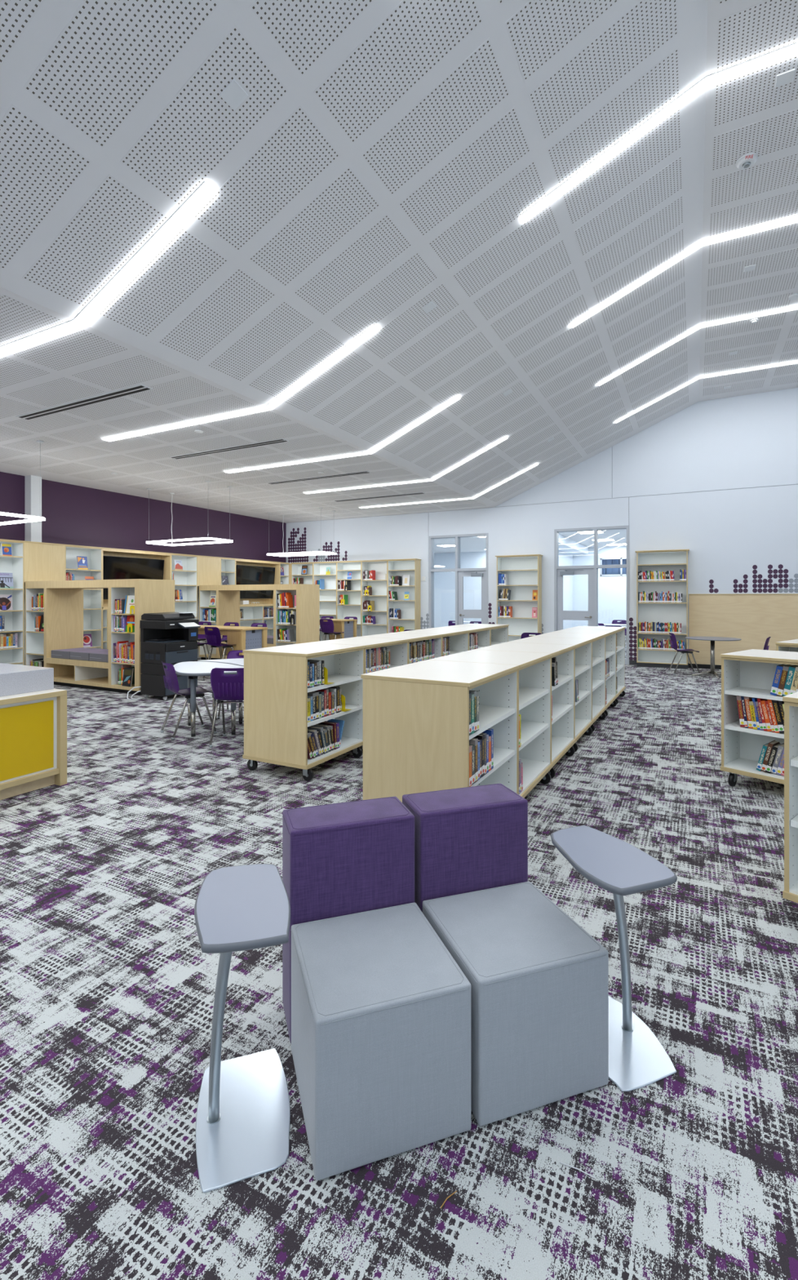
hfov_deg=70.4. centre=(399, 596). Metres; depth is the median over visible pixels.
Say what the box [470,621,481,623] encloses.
chair
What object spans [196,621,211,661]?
chair
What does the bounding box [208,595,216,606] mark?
book
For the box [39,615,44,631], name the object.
book
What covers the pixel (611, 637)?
bookcase
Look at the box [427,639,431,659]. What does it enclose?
book
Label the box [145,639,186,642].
tray
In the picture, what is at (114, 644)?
book
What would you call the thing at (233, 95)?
ceiling panel
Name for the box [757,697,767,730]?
book
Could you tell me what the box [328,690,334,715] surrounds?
book
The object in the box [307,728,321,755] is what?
book
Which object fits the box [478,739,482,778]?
book
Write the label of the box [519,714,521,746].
book
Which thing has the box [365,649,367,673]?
book
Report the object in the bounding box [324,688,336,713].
book
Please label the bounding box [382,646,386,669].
book
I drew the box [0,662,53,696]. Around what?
cushion
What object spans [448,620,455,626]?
chair
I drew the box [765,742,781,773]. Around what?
book
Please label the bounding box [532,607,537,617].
book
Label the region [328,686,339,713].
book
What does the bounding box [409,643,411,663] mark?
book
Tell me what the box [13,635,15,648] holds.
book
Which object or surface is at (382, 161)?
ceiling
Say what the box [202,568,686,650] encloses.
books
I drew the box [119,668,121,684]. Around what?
book
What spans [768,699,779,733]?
book
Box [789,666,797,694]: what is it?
book
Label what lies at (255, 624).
chair
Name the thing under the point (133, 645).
book
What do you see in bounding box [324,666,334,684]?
bookend
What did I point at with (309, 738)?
book
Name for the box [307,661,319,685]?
book
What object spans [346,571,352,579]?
book
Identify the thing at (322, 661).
book
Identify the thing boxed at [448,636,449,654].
book
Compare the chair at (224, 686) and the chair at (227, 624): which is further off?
the chair at (227, 624)
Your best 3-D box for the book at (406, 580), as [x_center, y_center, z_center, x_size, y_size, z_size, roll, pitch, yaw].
[0.185,-0.423,14.771,0.200,0.279,0.051,0,0,28]
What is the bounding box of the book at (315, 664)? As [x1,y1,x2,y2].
[310,662,317,686]
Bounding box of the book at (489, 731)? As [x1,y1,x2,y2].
[482,728,493,769]
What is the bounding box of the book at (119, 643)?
[119,643,125,662]
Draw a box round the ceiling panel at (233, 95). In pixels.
[219,79,248,111]
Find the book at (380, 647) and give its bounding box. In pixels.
[380,647,382,670]
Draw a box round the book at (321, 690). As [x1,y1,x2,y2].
[317,688,326,716]
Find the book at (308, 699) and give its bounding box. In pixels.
[307,697,310,722]
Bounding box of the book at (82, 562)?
[76,555,88,569]
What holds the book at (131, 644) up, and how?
on the reading nook at (63, 612)
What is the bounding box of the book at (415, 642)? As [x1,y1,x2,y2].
[413,641,416,662]
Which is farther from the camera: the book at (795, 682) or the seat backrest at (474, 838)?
the book at (795, 682)
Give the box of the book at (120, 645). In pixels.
[120,644,122,662]
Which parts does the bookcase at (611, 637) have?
panel, shelf, shelf, shelf, panel, panel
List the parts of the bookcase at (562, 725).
panel, panel, shelf, shelf, rail, shelf, panel, panel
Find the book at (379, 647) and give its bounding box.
[378,647,380,670]
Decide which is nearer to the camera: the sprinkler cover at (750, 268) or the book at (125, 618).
the sprinkler cover at (750, 268)
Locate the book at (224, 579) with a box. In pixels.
[221,575,228,585]
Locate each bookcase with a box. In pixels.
[242,642,365,781]
[311,636,408,752]
[360,632,443,663]
[360,659,519,802]
[395,628,469,656]
[426,626,491,650]
[430,649,552,797]
[451,623,509,645]
[474,642,575,778]
[495,554,542,641]
[506,636,593,751]
[532,632,606,731]
[551,628,617,716]
[568,626,626,703]
[635,549,689,669]
[720,648,797,786]
[775,639,797,652]
[782,692,797,902]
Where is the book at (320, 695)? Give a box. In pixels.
[319,693,321,718]
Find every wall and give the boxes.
[0,471,286,562]
[286,387,797,662]
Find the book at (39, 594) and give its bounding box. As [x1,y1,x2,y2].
[39,594,43,610]
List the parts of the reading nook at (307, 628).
panel, panel, panel, post panel, bench panel, post panel, panel, panel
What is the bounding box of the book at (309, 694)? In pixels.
[307,692,315,719]
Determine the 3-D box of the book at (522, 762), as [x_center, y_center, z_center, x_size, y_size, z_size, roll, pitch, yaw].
[0.776,1.242,3.924,0.163,0.191,0.033,0,0,29]
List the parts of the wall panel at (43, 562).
panel, panel, cornice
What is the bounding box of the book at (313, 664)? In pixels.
[312,663,314,687]
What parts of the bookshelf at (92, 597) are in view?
panel, panel, panel, shelf, cornice, shelf, shelf, shelf, shelf, panel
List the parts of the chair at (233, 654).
leg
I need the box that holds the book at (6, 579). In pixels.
[0,572,13,588]
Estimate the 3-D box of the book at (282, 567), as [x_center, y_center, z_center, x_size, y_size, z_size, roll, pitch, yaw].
[-3.380,-0.727,16.245,0.048,0.249,0.190,0,0,28]
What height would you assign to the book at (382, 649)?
0.213 m
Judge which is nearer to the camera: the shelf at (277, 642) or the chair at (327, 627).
the shelf at (277, 642)
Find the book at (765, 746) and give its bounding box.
[756,742,768,771]
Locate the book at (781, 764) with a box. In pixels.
[776,747,784,775]
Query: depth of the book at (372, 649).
5.52 m
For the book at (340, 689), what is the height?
0.201 m
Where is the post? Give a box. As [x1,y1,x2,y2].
[288,563,291,584]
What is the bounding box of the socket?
[188,675,197,679]
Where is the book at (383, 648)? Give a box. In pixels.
[382,647,385,669]
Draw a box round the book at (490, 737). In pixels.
[488,736,491,771]
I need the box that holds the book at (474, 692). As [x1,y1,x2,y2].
[469,689,476,733]
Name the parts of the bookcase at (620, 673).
panel, shelf, shelf, shelf, panel, panel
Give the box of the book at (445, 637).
[444,637,446,655]
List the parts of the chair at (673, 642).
leg, leg, leg, leg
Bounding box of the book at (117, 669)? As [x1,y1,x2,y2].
[117,669,119,684]
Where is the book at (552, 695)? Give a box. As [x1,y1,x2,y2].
[551,695,552,721]
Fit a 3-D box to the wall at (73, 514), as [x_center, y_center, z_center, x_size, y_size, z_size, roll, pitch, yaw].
[-7.803,-0.344,8.633,0.250,3.687,18.670,0,0,28]
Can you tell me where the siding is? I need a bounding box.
[602,559,626,574]
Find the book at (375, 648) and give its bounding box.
[374,648,376,671]
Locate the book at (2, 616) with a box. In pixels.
[0,615,4,631]
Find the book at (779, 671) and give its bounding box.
[770,663,785,695]
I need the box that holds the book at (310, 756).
[307,739,313,759]
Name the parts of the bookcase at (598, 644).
panel, panel, shelf, shelf, shelf, panel, panel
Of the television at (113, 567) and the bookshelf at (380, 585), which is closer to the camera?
the television at (113, 567)
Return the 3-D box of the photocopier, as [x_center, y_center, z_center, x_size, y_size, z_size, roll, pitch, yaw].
[-3.373,0.869,8.444,0.687,1.261,0.620,0,0,28]
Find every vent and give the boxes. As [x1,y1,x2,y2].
[15,383,153,420]
[149,653,153,659]
[169,438,289,459]
[266,471,370,484]
[333,492,426,502]
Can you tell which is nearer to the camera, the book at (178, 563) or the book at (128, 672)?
the book at (128, 672)
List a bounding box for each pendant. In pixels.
[0,440,45,524]
[146,480,232,546]
[266,507,336,556]
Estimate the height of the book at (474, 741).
0.234 m
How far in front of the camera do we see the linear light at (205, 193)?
4.24 m
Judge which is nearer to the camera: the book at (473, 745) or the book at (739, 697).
the book at (473, 745)
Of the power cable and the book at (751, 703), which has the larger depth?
the power cable
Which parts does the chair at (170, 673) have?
leg, leg, leg, leg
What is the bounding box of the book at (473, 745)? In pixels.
[469,744,475,785]
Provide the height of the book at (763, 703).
0.231 m
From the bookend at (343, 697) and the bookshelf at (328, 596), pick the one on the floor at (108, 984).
the bookshelf at (328, 596)
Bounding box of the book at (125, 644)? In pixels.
[124,644,126,662]
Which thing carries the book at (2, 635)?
on the bookshelf at (14, 620)
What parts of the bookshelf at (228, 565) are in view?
panel, panel, panel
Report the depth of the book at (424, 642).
6.53 m
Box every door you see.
[457,570,486,625]
[557,568,594,631]
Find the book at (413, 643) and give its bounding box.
[413,643,414,662]
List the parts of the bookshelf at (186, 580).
panel, panel, shelf, cornice, shelf, shelf, panel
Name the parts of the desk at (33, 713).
yellow panel, panel frame, rail, panel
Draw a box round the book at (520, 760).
[519,759,521,793]
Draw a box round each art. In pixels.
[124,669,132,683]
[175,561,182,570]
[302,566,306,573]
[404,594,408,599]
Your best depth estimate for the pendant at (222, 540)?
11.33 m
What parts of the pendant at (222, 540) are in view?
power cord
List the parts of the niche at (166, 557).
panel, panel, panel, panel, panel, cornice, panel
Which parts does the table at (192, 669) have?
leg, leg, leg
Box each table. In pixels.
[173,661,244,737]
[194,863,290,1192]
[197,657,244,724]
[198,625,267,655]
[323,618,357,639]
[551,825,677,1091]
[598,623,626,626]
[685,636,742,679]
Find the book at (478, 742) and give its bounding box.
[478,742,479,780]
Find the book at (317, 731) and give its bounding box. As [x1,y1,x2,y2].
[316,730,324,755]
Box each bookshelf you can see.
[0,538,25,665]
[64,544,102,648]
[171,553,198,641]
[220,557,235,585]
[280,562,288,584]
[290,562,313,584]
[313,561,337,640]
[336,560,361,636]
[361,559,387,635]
[386,558,421,633]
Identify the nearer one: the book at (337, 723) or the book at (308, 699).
the book at (308, 699)
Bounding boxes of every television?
[102,555,164,599]
[235,564,275,598]
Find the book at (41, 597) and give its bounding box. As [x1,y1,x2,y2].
[40,596,42,610]
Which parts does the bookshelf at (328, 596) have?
panel, panel, shelf, panel, panel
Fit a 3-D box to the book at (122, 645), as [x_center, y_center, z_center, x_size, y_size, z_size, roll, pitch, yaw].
[-4.249,0.881,8.814,0.038,0.288,0.144,0,0,28]
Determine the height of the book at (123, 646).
0.268 m
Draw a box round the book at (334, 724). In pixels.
[318,721,337,749]
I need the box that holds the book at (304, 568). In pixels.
[301,565,307,574]
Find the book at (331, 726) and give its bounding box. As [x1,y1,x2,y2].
[329,725,334,750]
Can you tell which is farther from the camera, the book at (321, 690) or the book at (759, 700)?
the book at (321, 690)
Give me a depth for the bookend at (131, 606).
8.64 m
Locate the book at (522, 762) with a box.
[521,762,523,791]
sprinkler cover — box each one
[422,301,436,313]
[502,389,512,396]
[729,351,737,355]
[744,264,756,271]
[775,68,795,88]
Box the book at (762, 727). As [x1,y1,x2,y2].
[755,701,764,730]
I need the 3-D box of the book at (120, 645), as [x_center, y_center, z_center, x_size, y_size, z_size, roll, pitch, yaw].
[-4.275,0.889,8.828,0.043,0.272,0.141,0,0,28]
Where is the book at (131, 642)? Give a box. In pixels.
[130,642,134,663]
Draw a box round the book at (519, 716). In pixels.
[519,715,519,747]
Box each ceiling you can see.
[0,0,797,523]
[434,528,626,553]
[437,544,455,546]
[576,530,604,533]
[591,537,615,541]
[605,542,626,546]
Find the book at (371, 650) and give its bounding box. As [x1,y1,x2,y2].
[371,649,373,671]
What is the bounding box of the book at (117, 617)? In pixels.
[117,617,119,631]
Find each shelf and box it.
[26,610,44,612]
[26,631,44,633]
[26,651,44,655]
[111,613,134,615]
[111,631,134,634]
[111,662,134,665]
[200,606,216,608]
[240,618,262,620]
[275,607,296,608]
[275,623,296,625]
[275,640,296,643]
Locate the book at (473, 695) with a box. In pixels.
[471,693,474,733]
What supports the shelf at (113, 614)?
attached to the reading nook at (63, 612)
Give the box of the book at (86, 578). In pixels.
[84,576,93,580]
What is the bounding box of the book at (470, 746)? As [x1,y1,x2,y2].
[469,745,471,786]
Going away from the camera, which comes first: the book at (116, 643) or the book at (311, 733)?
the book at (311, 733)
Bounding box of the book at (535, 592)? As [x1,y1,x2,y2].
[532,590,537,599]
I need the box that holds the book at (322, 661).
[313,659,324,684]
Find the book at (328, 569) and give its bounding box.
[325,567,330,574]
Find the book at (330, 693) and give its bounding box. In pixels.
[328,692,331,715]
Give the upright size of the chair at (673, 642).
0.792 m
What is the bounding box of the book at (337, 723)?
[324,720,339,748]
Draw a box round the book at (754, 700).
[751,697,760,729]
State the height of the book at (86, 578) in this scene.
0.239 m
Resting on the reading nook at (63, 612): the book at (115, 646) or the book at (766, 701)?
the book at (115, 646)
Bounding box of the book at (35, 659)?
[32,658,43,666]
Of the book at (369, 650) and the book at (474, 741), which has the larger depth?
the book at (369, 650)
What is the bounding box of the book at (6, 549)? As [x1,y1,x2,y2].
[0,543,12,555]
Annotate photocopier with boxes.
[139,612,200,700]
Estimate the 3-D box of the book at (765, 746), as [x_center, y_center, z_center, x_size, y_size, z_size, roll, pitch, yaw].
[2.833,1.237,4.371,0.159,0.203,0.076,0,0,-39]
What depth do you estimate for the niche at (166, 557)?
11.79 m
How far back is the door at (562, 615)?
12.99 m
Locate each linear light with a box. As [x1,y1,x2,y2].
[0,181,217,357]
[102,324,379,441]
[224,395,460,473]
[303,436,507,493]
[359,462,538,508]
[521,42,797,222]
[571,215,797,327]
[598,305,797,386]
[615,360,797,422]
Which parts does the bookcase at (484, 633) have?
panel, rail, panel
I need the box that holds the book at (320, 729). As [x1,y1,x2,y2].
[307,725,327,753]
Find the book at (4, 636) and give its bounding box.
[3,635,6,648]
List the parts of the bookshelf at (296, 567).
panel, panel, shelf, panel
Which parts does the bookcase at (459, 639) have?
panel, panel, rail, shelf, panel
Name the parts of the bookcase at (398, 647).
panel, panel, rail, panel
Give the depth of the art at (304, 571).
16.28 m
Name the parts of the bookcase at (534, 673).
panel, panel, shelf, shelf, rail, shelf, panel, panel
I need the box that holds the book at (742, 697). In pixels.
[741,696,748,728]
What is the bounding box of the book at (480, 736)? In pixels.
[473,733,484,777]
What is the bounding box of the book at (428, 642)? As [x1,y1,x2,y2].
[427,641,429,659]
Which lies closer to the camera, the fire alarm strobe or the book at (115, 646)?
the fire alarm strobe
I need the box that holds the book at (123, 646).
[123,645,124,662]
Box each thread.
[440,1190,457,1208]
[560,1161,595,1178]
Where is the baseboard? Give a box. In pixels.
[629,660,688,667]
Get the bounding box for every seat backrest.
[282,796,414,1044]
[402,783,528,912]
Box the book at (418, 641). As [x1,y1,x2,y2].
[417,640,423,661]
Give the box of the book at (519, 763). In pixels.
[519,763,519,794]
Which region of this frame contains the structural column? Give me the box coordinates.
[24,475,41,542]
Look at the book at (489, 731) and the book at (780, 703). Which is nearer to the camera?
the book at (489, 731)
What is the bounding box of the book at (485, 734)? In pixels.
[480,732,486,774]
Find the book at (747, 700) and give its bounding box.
[744,696,754,728]
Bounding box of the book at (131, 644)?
[131,644,134,663]
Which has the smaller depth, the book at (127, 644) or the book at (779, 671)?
the book at (779, 671)
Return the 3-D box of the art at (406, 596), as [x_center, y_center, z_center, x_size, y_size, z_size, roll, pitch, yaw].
[0.197,0.002,14.750,0.126,0.119,0.002,0,-8,28]
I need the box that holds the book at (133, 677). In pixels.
[128,666,134,684]
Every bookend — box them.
[125,622,132,632]
[129,605,134,613]
[290,613,294,624]
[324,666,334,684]
[341,694,351,711]
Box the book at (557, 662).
[556,662,558,684]
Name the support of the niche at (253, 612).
on the floor at (108, 984)
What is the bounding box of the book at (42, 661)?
[40,660,44,666]
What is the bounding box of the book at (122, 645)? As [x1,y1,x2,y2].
[121,644,124,662]
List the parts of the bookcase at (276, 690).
panel, panel, panel, divider panel, shelf, shelf, rail, shelf, panel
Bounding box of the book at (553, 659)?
[551,657,556,685]
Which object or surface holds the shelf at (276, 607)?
attached to the reading nook at (307, 628)
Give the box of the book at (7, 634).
[6,633,13,648]
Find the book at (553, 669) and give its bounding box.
[551,662,555,686]
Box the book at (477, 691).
[476,690,479,731]
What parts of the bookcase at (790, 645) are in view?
panel, panel, rail, divider panel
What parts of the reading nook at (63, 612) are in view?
panel, post panel, bench panel, panel, post panel, panel, panel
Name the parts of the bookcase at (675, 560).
panel, shelf, panel, shelf, shelf, shelf, shelf, cornice, panel, panel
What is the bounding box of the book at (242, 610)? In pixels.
[240,608,244,619]
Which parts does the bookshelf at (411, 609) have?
panel, panel, shelf, shelf, shelf, shelf, cornice, panel, panel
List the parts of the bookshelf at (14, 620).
panel, panel, shelf, shelf, shelf, shelf, shelf, shelf, cornice, panel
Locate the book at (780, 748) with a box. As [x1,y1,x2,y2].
[771,742,784,774]
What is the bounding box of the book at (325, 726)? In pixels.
[313,724,332,751]
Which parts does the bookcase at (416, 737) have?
panel, panel, shelf, rail, shelf, panel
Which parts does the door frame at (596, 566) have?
pane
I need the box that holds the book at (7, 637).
[6,636,8,648]
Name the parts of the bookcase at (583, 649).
panel, panel, shelf, shelf, shelf, rail, panel, panel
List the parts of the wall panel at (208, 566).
panel, panel, cornice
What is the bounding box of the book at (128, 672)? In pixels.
[122,667,133,686]
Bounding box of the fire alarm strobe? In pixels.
[736,152,758,169]
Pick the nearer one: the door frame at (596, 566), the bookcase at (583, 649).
the bookcase at (583, 649)
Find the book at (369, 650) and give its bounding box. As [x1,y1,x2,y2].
[366,648,371,672]
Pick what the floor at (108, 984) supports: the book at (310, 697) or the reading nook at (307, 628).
the reading nook at (307, 628)
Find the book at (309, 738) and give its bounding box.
[307,732,316,758]
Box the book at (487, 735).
[486,733,488,773]
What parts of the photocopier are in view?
drawer, drawer, control panel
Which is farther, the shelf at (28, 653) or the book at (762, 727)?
the shelf at (28, 653)
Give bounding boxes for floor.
[0,657,797,1279]
[625,640,626,657]
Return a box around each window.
[429,533,488,628]
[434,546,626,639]
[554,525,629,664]
[559,533,588,555]
[600,557,626,576]
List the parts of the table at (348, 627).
leg, peg panel, leg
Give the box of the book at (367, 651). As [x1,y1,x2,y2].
[367,650,368,673]
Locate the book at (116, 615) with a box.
[115,614,119,631]
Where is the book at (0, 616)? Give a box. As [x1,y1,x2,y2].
[0,616,1,631]
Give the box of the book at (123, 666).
[121,664,131,684]
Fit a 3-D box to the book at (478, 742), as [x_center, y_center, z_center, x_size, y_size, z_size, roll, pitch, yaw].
[0.371,0.920,3.198,0.174,0.208,0.032,0,0,29]
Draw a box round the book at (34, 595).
[34,595,35,610]
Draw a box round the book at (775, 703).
[772,699,784,733]
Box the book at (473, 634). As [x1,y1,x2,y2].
[472,634,474,649]
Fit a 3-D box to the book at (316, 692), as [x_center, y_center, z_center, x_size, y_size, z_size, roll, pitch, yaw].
[-0.750,0.912,4.755,0.159,0.224,0.045,0,0,28]
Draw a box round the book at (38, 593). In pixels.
[38,592,44,610]
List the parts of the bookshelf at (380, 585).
panel, cornice, panel, shelf, shelf, shelf, shelf, panel, panel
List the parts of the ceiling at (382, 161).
perforated panel, perforated panel, perforated panel, perforated panel, perforated panel, perforated panel, perforated panel, perforated panel, perforated panel, perforated panel, perforated panel, perforated panel, perforated panel, perforated panel, perforated panel, perforated panel, perforated panel, perforated panel, perforated panel, perforated panel, perforated panel, perforated panel, perforated panel, perforated panel, perforated panel, perforated panel, perforated panel, perforated panel, perforated panel, perforated panel, perforated panel, perforated panel, perforated panel, perforated panel, perforated panel, perforated panel, perforated panel, perforated panel, perforated panel, perforated panel, perforated panel, perforated panel, perforated panel, perforated panel, perforated panel, perforated panel, perforated panel, perforated panel, perforated panel, perforated panel, perforated panel, perforated panel, perforated panel, perforated panel, perforated panel, perforated panel, perforated panel, perforated panel, perforated panel, perforated panel, perforated panel, perforated panel, perforated panel, perforated panel, perforated panel, perforated panel, perforated panel, perforated panel, perforated panel, perforated panel, perforated panel, perforated panel, perforated panel, perforated panel, perforated panel, perforated panel, perforated panel, perforated panel, perforated panel, perforated panel, perforated panel, perforated panel, perforated panel, perforated panel, perforated panel, perforated panel, perforated panel, perforated panel, perforated panel, perforated panel, perforated panel, perforated panel, perforated panel, perforated panel, perforated panel, perforated panel, perforated panel, perforated panel, perforated panel, perforated panel, perforated panel, perforated panel, perforated panel, perforated panel, perforated panel, perforated panel, perforated panel, perforated panel, perforated panel, perforated panel, perforated panel, perforated panel, perforated panel, perforated panel, perforated panel, perforated panel, perforated panel, perforated panel, perforated panel, perforated panel, perforated panel, perforated panel, perforated panel, perforated panel, perforated panel, perforated panel, perforated panel, perforated panel, perforated panel, perforated panel, perforated panel, perforated panel, perforated panel, perforated panel, perforated panel, perforated panel, perforated panel, perforated panel, perforated panel, perforated panel, perforated panel, perforated panel, perforated panel, perforated panel, perforated panel, perforated panel, perforated panel, perforated panel, perforated panel, perforated panel, perforated panel, perforated panel, perforated panel, perforated panel, perforated panel, perforated panel, perforated panel, perforated panel, perforated panel, perforated panel, perforated panel, perforated panel, perforated panel, perforated panel, perforated panel, perforated panel, perforated panel, perforated panel, perforated panel, perforated panel, perforated panel, perforated panel, perforated panel, perforated panel, perforated panel, perforated panel, perforated panel, perforated panel, perforated panel, perforated panel, perforated panel, perforated panel, perforated panel, perforated panel, perforated panel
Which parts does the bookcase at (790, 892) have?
panel, panel, rail, shelf, shelf, shelf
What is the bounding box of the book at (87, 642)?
[83,633,92,647]
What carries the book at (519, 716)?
on the bookcase at (534, 673)
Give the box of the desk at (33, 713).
[0,662,66,799]
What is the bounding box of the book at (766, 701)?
[764,699,775,732]
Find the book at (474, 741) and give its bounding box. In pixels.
[469,737,478,782]
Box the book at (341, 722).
[327,719,344,746]
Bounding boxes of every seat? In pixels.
[291,902,471,1180]
[422,881,608,1126]
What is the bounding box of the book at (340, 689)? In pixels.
[339,688,341,711]
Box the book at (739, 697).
[737,695,745,727]
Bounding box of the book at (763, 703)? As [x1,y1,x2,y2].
[760,699,772,731]
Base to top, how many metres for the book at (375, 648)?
0.241 m
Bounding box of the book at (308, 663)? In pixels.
[307,662,310,688]
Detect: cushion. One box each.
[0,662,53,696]
[51,647,97,659]
[70,648,108,661]
[89,651,108,662]
[266,635,273,644]
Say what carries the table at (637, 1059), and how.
on the floor at (108, 984)
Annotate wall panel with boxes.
[24,541,65,665]
[197,555,221,657]
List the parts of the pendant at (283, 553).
power cord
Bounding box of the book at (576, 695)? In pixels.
[575,679,577,702]
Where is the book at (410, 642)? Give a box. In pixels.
[409,642,413,663]
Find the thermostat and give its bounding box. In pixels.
[422,576,426,581]
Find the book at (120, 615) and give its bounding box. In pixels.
[119,614,124,631]
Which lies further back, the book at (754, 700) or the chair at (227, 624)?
the chair at (227, 624)
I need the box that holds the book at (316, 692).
[311,691,319,719]
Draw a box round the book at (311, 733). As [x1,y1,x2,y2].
[310,732,319,756]
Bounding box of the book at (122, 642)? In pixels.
[117,640,128,662]
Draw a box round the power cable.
[126,686,142,700]
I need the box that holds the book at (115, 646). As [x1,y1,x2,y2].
[115,645,116,662]
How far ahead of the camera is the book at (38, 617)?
9.80 m
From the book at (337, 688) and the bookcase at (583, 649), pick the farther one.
the bookcase at (583, 649)
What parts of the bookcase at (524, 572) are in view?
panel, panel, shelf, shelf, shelf, shelf, cornice, shelf, panel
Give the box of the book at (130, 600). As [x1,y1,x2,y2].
[123,595,134,613]
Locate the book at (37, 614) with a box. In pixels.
[35,613,44,631]
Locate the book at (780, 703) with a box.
[778,700,784,726]
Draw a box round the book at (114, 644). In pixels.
[113,642,117,662]
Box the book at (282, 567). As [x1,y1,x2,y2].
[280,566,284,575]
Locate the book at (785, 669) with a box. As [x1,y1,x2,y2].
[777,664,792,696]
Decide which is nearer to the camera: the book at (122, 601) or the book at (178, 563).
the book at (122, 601)
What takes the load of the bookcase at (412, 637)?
on the floor at (108, 984)
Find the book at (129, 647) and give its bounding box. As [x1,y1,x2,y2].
[128,647,130,663]
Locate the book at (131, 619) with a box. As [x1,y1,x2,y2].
[125,615,134,632]
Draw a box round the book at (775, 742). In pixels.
[760,739,779,772]
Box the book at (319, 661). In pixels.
[307,659,321,685]
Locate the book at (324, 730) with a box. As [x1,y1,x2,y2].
[323,728,329,752]
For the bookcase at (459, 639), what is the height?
1.039 m
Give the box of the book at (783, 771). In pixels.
[781,764,784,775]
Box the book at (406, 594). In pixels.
[404,591,409,599]
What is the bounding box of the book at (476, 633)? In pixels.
[469,632,477,648]
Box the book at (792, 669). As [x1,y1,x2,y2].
[782,665,797,696]
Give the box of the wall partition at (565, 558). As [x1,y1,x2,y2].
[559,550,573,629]
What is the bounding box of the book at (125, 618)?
[123,617,127,631]
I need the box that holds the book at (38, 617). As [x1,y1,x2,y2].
[37,616,40,631]
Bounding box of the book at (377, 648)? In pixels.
[376,647,378,671]
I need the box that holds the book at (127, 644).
[125,641,134,662]
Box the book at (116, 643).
[115,643,117,662]
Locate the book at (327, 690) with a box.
[322,688,328,715]
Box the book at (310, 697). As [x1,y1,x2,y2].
[307,695,313,721]
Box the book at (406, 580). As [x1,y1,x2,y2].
[402,574,409,585]
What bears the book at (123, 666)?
on the reading nook at (63, 612)
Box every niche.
[102,547,171,648]
[235,558,280,635]
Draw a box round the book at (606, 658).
[605,657,609,676]
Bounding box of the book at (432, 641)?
[431,640,433,658]
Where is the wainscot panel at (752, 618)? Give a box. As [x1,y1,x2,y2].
[688,593,797,669]
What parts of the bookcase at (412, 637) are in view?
panel, panel, rail, panel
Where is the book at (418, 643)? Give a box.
[417,642,419,662]
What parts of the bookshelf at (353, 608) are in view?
panel, panel, cornice, shelf, shelf, panel, panel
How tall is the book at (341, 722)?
0.223 m
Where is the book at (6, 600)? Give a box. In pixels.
[0,594,13,610]
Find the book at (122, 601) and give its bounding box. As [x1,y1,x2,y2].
[120,599,125,613]
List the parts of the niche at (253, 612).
panel, panel, cornice, panel, panel, panel, panel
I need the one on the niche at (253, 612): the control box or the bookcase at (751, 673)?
the control box
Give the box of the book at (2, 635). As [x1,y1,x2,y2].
[0,633,3,648]
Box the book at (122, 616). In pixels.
[121,615,127,631]
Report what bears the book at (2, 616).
on the bookshelf at (14, 620)
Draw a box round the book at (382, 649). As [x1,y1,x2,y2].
[382,648,383,670]
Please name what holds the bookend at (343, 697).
on the bookcase at (276, 690)
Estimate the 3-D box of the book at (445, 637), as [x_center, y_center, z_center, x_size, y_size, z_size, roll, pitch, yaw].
[0.512,0.633,7.122,0.159,0.228,0.041,0,0,28]
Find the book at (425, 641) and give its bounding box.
[422,640,426,660]
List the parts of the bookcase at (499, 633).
panel, shelf, panel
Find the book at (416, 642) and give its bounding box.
[416,641,421,661]
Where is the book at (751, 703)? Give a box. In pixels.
[749,700,757,728]
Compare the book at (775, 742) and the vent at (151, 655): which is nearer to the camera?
the book at (775, 742)
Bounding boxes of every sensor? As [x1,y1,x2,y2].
[751,318,758,323]
[788,293,797,299]
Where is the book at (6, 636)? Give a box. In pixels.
[6,635,10,648]
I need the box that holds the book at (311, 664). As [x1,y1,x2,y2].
[310,663,312,687]
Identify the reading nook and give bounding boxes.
[25,578,174,694]
[199,583,319,659]
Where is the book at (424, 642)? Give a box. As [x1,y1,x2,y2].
[423,641,425,660]
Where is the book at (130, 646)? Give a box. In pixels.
[127,645,130,662]
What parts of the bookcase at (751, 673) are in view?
panel, panel, shelf, shelf, shelf, panel, rail, divider panel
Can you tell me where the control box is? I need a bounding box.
[240,600,248,604]
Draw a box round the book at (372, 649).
[371,648,374,671]
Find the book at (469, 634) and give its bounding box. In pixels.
[469,634,471,649]
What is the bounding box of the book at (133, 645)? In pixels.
[133,644,134,663]
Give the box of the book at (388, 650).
[386,648,389,668]
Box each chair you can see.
[160,661,217,740]
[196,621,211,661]
[197,642,210,676]
[203,626,235,679]
[208,667,244,747]
[209,622,239,659]
[217,649,244,718]
[250,622,266,626]
[320,616,333,640]
[320,618,344,640]
[344,616,357,623]
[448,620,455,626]
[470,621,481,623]
[520,632,542,639]
[612,619,626,648]
[619,621,626,635]
[668,632,700,674]
[764,636,771,649]
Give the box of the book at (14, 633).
[10,632,17,647]
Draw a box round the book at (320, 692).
[314,690,324,717]
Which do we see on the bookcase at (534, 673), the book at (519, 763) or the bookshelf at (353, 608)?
the book at (519, 763)
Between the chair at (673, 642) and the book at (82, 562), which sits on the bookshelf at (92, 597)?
the book at (82, 562)
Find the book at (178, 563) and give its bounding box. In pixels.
[173,560,182,570]
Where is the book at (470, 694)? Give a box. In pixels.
[469,693,471,735]
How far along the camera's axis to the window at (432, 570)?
14.39 m

